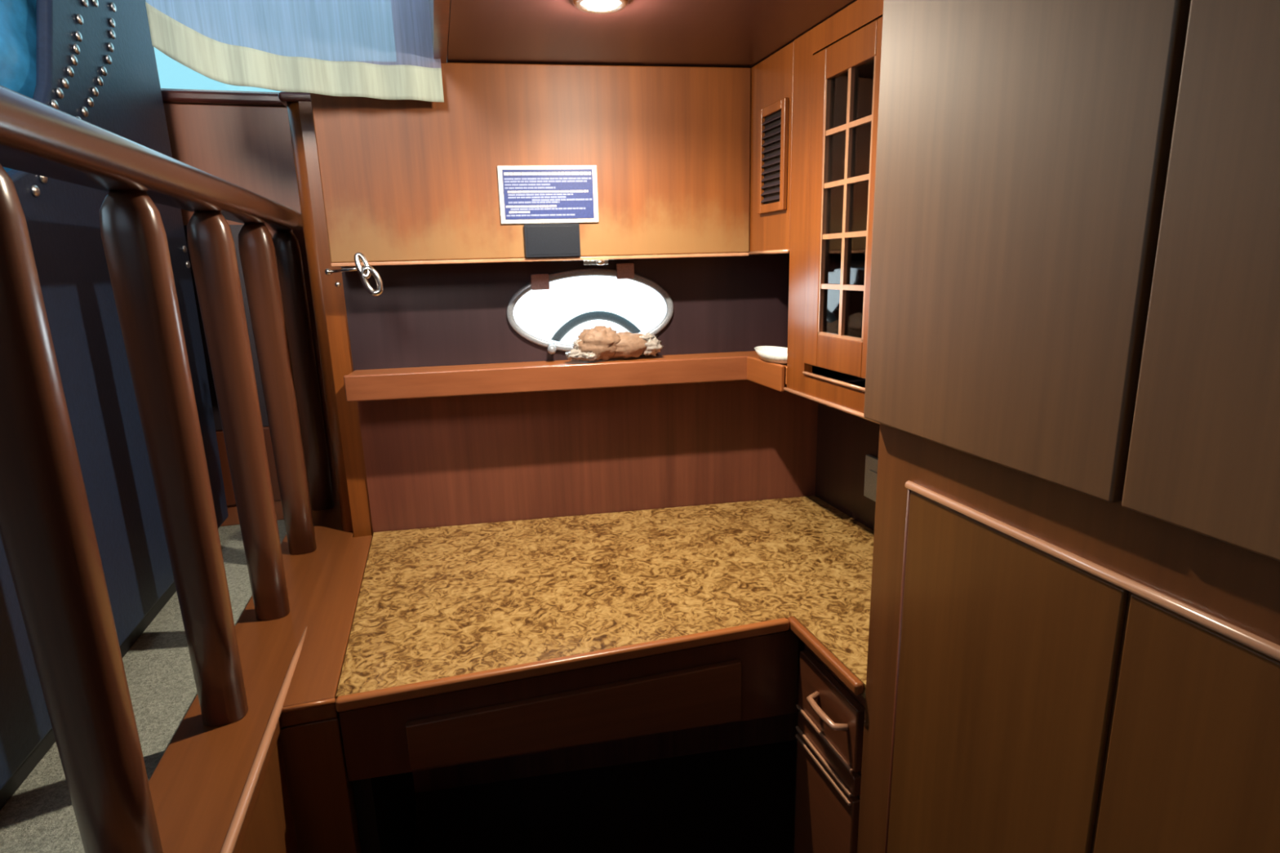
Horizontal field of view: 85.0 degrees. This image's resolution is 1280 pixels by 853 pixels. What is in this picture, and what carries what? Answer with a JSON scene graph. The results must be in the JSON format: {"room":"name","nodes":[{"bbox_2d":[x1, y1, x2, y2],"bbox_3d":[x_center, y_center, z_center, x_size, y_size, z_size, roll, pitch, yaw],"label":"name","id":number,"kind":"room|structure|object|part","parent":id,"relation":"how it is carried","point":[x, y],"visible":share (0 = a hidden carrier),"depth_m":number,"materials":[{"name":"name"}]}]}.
{"room":"ship interior","nodes":[
{"label":"ship interior","id":0,"kind":"room"},
{"bbox_2d":[0,520,286,852],"bbox_3d":[-1.426,0.711,0.114,1.995,0.040,3.900,-5,14,-15],"label":"floor","id":1,"kind":"structure","parent":0,"point":[39,817],"depth_m":1.09,"materials":[{"name":"carpet"}]},
{"bbox_2d":[0,0,228,810],"bbox_3d":[-1.272,-0.242,1.051,0.752,1.379,1.095,-5,14,-15],"label":"wall","id":2,"kind":"structure","parent":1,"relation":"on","point":[91,61],"depth_m":1.17,"materials":[{"name":"blue leather"}]},
{"bbox_2d":[0,0,36,172],"bbox_3d":[-1.082,-0.600,1.130,0.228,0.730,0.419,-5,14,-15],"label":"cushion","id":3,"kind":"object","parent":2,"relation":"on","point":[18,18],"depth_m":1.09,"materials":[{"name":"blue fabric"}]},
{"bbox_2d":[160,89,338,526],"bbox_3d":[-1.464,-0.250,1.758,1.356,1.085,0.220,-5,14,-15],"label":"wall panel","id":4,"kind":"object","parent":1,"relation":"on","point":[243,140],"visible":0.02,"depth_m":1.72,"materials":[{"name":"brown wood"}]},
{"bbox_3d":[-1.464,-0.208,1.665,1.100,0.515,0.005,-5,14,-15],"label":"door","id":5,"kind":"part","parent":4,"relation":"part of","materials":[{"name":"brown wood"}]},
{"bbox_3d":[-1.444,0.144,1.749,1.220,0.200,0.008,-5,14,-15],"label":"door","id":6,"kind":"part","parent":4,"relation":"part of","materials":[{"name":"brown wood"}]},
{"bbox_2d":[297,101,373,537],"bbox_3d":[-0.739,0.098,1.906,0.055,1.722,0.490,-5,14,-15],"label":"post","id":7,"kind":"structure","parent":0,"point":[333,295],"depth_m":1.60,"materials":[{"name":"brown wood"}]},
{"bbox_2d":[278,91,311,107],"bbox_3d":[-0.751,-0.726,1.600,0.094,0.020,0.278,-5,14,-15],"label":"trim","id":8,"kind":"structure","parent":7,"relation":"on","point":[285,97],"depth_m":1.47,"materials":[{"name":"brown wood"}]},
{"bbox_2d":[286,102,353,532],"bbox_3d":[-0.718,-0.222,1.622,0.062,0.972,0.062,-5,14,-15],"label":"trim","id":9,"kind":"structure","parent":7,"relation":"attached to","point":[293,109],"depth_m":1.58,"materials":[{"name":"brown wood"}]},
{"bbox_2d":[428,0,449,62],"bbox_3d":[0.024,-0.810,-0.176,0.025,0.845,3.200,-5,14,-15],"label":"wall","id":10,"kind":"structure","parent":0,"point":[439,10],"depth_m":1.22,"materials":[{"name":"brown wood"}]},
{"bbox_2d":[145,0,444,102],"bbox_3d":[-0.667,-0.940,1.265,0.548,0.639,0.041,-5,14,-15],"label":"curtain","id":11,"kind":"object","parent":10,"relation":"hanging from","point":[376,49],"visible":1,"depth_m":1.31,"materials":[{"name":"fabric"}]},
{"bbox_2d":[341,253,817,793],"bbox_3d":[-0.073,0.076,1.790,1.190,1.780,0.060,-4,13,-9],"label":"wall","id":12,"kind":"structure","parent":0,"point":[467,460],"depth_m":1.73,"materials":[{"name":"brown wood"}]},
{"bbox_2d":[310,62,751,266],"bbox_3d":[-0.210,-0.560,1.530,0.911,0.409,0.115,-4,13,-9],"label":"upper cabinet","id":13,"kind":"object","parent":12,"relation":"attached to","point":[404,182],"visible":0.97,"depth_m":1.48,"materials":[{"name":"brown wood"}]},
{"bbox_2d":[324,252,383,296],"bbox_3d":[-0.584,-0.309,1.419,0.152,0.086,0.034,7,16,33],"label":"chrome hook","id":14,"kind":"object","parent":13,"relation":"attached to","point":[366,271],"visible":1,"depth_m":1.39,"materials":[{"name":"grey metal"}]},
{"bbox_3d":[-0.611,-0.317,1.424,0.099,0.014,0.014,7,16,33],"label":"rod","id":15,"kind":"part","parent":14,"relation":"part of","materials":[{"name":"silver metal"}]},
{"bbox_2d":[497,164,598,223],"bbox_3d":[-0.196,-0.498,1.499,0.210,0.118,0.006,-4,13,-9],"label":"sign","id":16,"kind":"object","parent":13,"relation":"attached to","point":[565,193],"visible":1,"depth_m":1.50,"materials":[{"name":"blue paper"}]},
{"bbox_2d":[524,222,580,257],"bbox_3d":[-0.190,-0.405,1.518,0.119,0.070,0.006,-4,13,-9],"label":"plaque","id":17,"kind":"object","parent":13,"relation":"attached to","point":[541,240],"visible":1,"depth_m":1.51,"materials":[{"name":"black plastic"}]},
{"bbox_2d":[343,351,786,401],"bbox_3d":[-0.061,-0.111,1.569,1.162,0.058,0.282,-4,13,-9],"label":"corner shelf","id":18,"kind":"object","parent":12,"relation":"attached to","point":[373,384],"visible":0.88,"depth_m":1.58,"materials":[{"name":"brown wood"}]},
{"bbox_2d":[564,325,663,361],"bbox_3d":[-0.063,-0.197,1.640,0.240,0.082,0.069,-5,14,-15],"label":"seashell","id":19,"kind":"object","parent":18,"relation":"on","point":[599,342],"visible":1,"depth_m":1.62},
{"bbox_2d":[754,346,787,363],"bbox_3d":[0.305,-0.160,1.553,0.080,0.022,0.170,-5,14,-15],"label":"tray","id":20,"kind":"object","parent":18,"relation":"on","point":[776,354],"visible":0.87,"depth_m":1.54,"materials":[{"name":"white ceramic"}]},
{"bbox_2d":[506,262,673,354],"bbox_3d":[-0.117,-0.282,1.674,0.402,0.209,0.100,-4,13,-9],"label":"window","id":21,"kind":"structure","parent":12,"relation":"in","point":[623,271],"depth_m":1.65,"materials":[{"name":"metal"}]},
{"bbox_3d":[-0.210,-0.186,1.651,0.022,0.027,0.043,-5,14,-15],"label":"latch knob","id":22,"kind":"part","parent":21,"relation":"part of","materials":[{"name":"metal"}]},
{"bbox_2d":[742,40,794,254],"bbox_3d":[0.365,-0.587,1.545,0.238,0.396,0.284,-5,14,-15],"label":"upper cabinet","id":23,"kind":"object","parent":12,"relation":"attached to","point":[771,78],"visible":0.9,"depth_m":1.46,"materials":[{"name":"brown wood"}]},
{"bbox_2d":[757,97,788,213],"bbox_3d":[0.275,-0.556,1.451,0.010,0.212,0.120,-5,14,-15],"label":"vent","id":24,"kind":"object","parent":23,"relation":"attached to","point":[773,113],"depth_m":1.45,"materials":[{"name":"brown wood"}]},
{"bbox_2d":[414,740,796,852],"bbox_3d":[0.322,1.291,0.546,1.280,0.040,3.500,-5,14,-15],"label":"floor","id":25,"kind":"structure","parent":0,"point":[740,800],"depth_m":1.80,"materials":[{"name":"black"}]},
{"bbox_2d":[240,711,361,852],"bbox_3d":[-0.279,0.993,0.238,0.185,0.714,3.180,-5,14,-15],"label":"panel","id":26,"kind":"object","parent":25,"relation":"on","point":[305,803],"visible":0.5,"depth_m":1.06,"materials":[{"name":"brown wood"}]},
{"bbox_2d":[148,502,372,852],"bbox_3d":[-0.342,0.613,0.304,0.206,0.086,3.500,-5,14,-15],"label":"ledge","id":27,"kind":"object","parent":26,"relation":"on","point":[206,786],"visible":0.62,"depth_m":1.04,"materials":[{"name":"brown wood"}]},
{"bbox_2d":[0,84,334,852],"bbox_3d":[-0.569,0.070,0.797,0.086,0.770,2.180,-5,14,-15],"label":"railing","id":28,"kind":"object","parent":27,"relation":"on","point":[47,534],"visible":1,"depth_m":0.85,"materials":[{"name":"brown wood"}]},
{"bbox_3d":[-0.574,-0.277,0.699,0.086,0.050,2.145,-5,14,-15],"label":"handrail","id":29,"kind":"part","parent":28,"relation":"part of","materials":[{"name":"brown wood"}]},
{"bbox_2d":[334,495,874,852],"bbox_3d":[0.030,0.669,1.502,1.126,0.753,0.916,-5,14,-15],"label":"desk","id":30,"kind":"object","parent":25,"relation":"on","point":[469,643],"visible":1,"depth_m":1.25,"materials":[{"name":"stone"}]},
{"bbox_3d":[-0.527,0.715,1.462,0.028,0.710,0.630,-5,14,-15],"label":"panel","id":31,"kind":"part","parent":30,"relation":"part of","materials":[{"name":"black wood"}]},
{"bbox_3d":[-0.095,0.382,1.136,0.745,0.021,0.018,-5,14,-15],"label":"edge trim","id":32,"kind":"part","parent":30,"relation":"part of","materials":[{"name":"brown wood"}]},
{"bbox_3d":[-0.091,0.494,1.170,0.563,0.117,0.014,-5,14,-15],"label":"drawer","id":33,"kind":"part","parent":30,"relation":"part of","materials":[{"name":"brown wood"}]},
{"bbox_2d":[336,495,874,698],"bbox_3d":[0.020,0.317,1.419,1.126,0.024,0.916,-5,14,-15],"label":"countertop","id":34,"kind":"structure","parent":30,"relation":"on","point":[433,603],"depth_m":1.38,"materials":[{"name":"stone"}]},
{"bbox_3d":[0.298,0.370,1.142,0.016,0.021,0.220,-5,14,-15],"label":"edge trim","id":35,"kind":"part","parent":30,"relation":"part of","materials":[{"name":"brown wood"}]},
{"bbox_2d":[793,644,865,852],"bbox_3d":[0.475,0.729,1.277,0.394,0.714,0.220,-5,14,-15],"label":"base cabinet","id":36,"kind":"object","parent":25,"relation":"on","point":[830,719],"visible":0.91,"depth_m":1.17,"materials":[{"name":"brown wood"}]},
{"bbox_3d":[0.471,0.788,1.397,0.351,0.545,0.019,-5,14,-15],"label":"panel","id":37,"kind":"part","parent":36,"relation":"part of","materials":[{"name":"brown wood"}]},
{"bbox_3d":[0.324,0.814,1.241,0.016,0.494,0.180,-5,14,-15],"label":"door","id":38,"kind":"part","parent":36,"relation":"part of","materials":[{"name":"brown wood"}]},
{"bbox_3d":[0.300,0.463,1.132,0.029,0.011,0.101,-5,14,-15],"label":"handle","id":39,"kind":"part","parent":36,"relation":"part of","materials":[{"name":"metal"}]},
{"bbox_3d":[0.317,0.547,1.179,0.016,0.034,0.180,-5,14,-15],"label":"drawer","id":40,"kind":"part","parent":36,"relation":"part of","materials":[{"name":"brown wood"}]},
{"bbox_3d":[0.315,0.467,1.160,0.016,0.110,0.180,-5,14,-15],"label":"drawer","id":41,"kind":"part","parent":36,"relation":"part of","materials":[{"name":"brown wood"}]},
{"bbox_2d":[857,0,1279,852],"bbox_3d":[0.731,0.414,0.259,0.388,1.778,1.706,-5,14,-15],"label":"tall cabinet","id":42,"kind":"object","parent":25,"relation":"on","point":[1073,375],"visible":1,"depth_m":0.63,"materials":[{"name":"brown wood"}]},
{"bbox_3d":[0.358,0.588,1.008,0.006,1.057,0.006,-5,14,-15],"label":"molding","id":43,"kind":"part","parent":42,"relation":"part of","materials":[{"name":"brown wood"}]},
{"bbox_3d":[0.399,0.619,0.865,0.006,1.041,0.292,-5,14,-15],"label":"door","id":44,"kind":"part","parent":42,"relation":"part of","materials":[{"name":"brown wood"}]},
{"bbox_3d":[0.354,-0.271,0.705,0.019,0.612,0.370,-5,14,-15],"label":"door","id":45,"kind":"part","parent":42,"relation":"part of","materials":[{"name":"brown wood"}]},
{"bbox_3d":[0.469,0.172,0.455,0.011,0.011,0.922,-5,14,-15],"label":"molding","id":46,"kind":"part","parent":42,"relation":"part of","materials":[{"name":"brown wood"}]},
{"bbox_3d":[0.481,0.682,0.585,0.006,1.041,0.293,-5,14,-15],"label":"door","id":47,"kind":"part","parent":42,"relation":"part of","materials":[{"name":"brown wood"}]},
{"bbox_3d":[0.459,-0.191,0.350,0.019,0.612,0.373,-5,14,-15],"label":"door","id":48,"kind":"part","parent":42,"relation":"part of","materials":[{"name":"brown wood"}]},
{"bbox_2d":[446,0,856,68],"bbox_3d":[0.478,-0.476,0.113,0.938,0.030,3.350,-5,14,-15],"label":"ceiling","id":49,"kind":"structure","parent":0,"point":[731,33],"depth_m":1.26,"materials":[{"name":"brown wood"}]},
{"bbox_2d":[572,0,629,13],"bbox_3d":[-0.062,-0.672,1.105,0.090,0.010,0.090,-5,14,-15],"label":"recessed light","id":50,"kind":"object","parent":49,"relation":"in","point":[596,6],"visible":1,"depth_m":1.11,"materials":[{"name":"white glass"}]},
{"bbox_2d":[814,403,879,530],"bbox_3d":[0.909,0.371,0.415,0.040,1.780,3.320,-5,14,-15],"label":"wall","id":51,"kind":"structure","parent":0,"point":[844,439],"depth_m":1.72,"materials":[{"name":"brown wood"}]},
{"bbox_2d":[783,0,883,424],"bbox_3d":[0.483,-0.361,1.197,0.234,0.682,0.530,-5,14,-15],"label":"upper cabinet","id":52,"kind":"object","parent":51,"relation":"attached to","point":[837,63],"visible":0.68,"depth_m":1.26,"materials":[{"name":"brown wood"}]},
{"bbox_3d":[0.362,-0.377,1.227,0.020,0.564,0.238,-5,14,-15],"label":"glass door","id":53,"kind":"part","parent":52,"relation":"part of","materials":[{"name":"brown wood"}]},
{"bbox_3d":[0.364,-0.381,1.219,0.002,0.449,0.150,-5,14,-15],"label":"glass","id":54,"kind":"part","parent":52,"relation":"part of","materials":[{"name":"clear glass"}]},
{"bbox_2d":[863,454,878,502],"bbox_3d":[0.536,0.121,1.594,0.011,0.100,0.072,-5,14,-15],"label":"outlet plate","id":55,"kind":"object","parent":51,"relation":"attached to","point":[871,462],"visible":0.61,"depth_m":1.60,"materials":[{"name":"beige plastic"}]},
{"bbox_3d":[-1.712,0.078,1.908,2.500,1.810,0.050,-5,14,-15],"label":"wall","id":56,"kind":"structure","parent":0,"visible":0},
{"bbox_2d":[160,88,279,93],"bbox_3d":[-1.775,-1.067,1.604,2.340,0.560,0.040,-5,14,-15],"label":"window","id":57,"kind":"structure","parent":56,"relation":"in","point":[161,88],"depth_m":1.82,"materials":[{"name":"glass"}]},
{"label":"outside","id":58,"kind":"structure","parent":0,"visible":0},
{"bbox_2d":[551,311,640,341],"bbox_3d":[-0.111,-0.245,1.845,0.282,0.121,0.024,-4,13,-9],"label":"rail","id":59,"kind":"object","parent":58,"point":[618,319],"visible":0.8,"depth_m":1.82,"materials":[{"name":"grey metal"}]}
]}

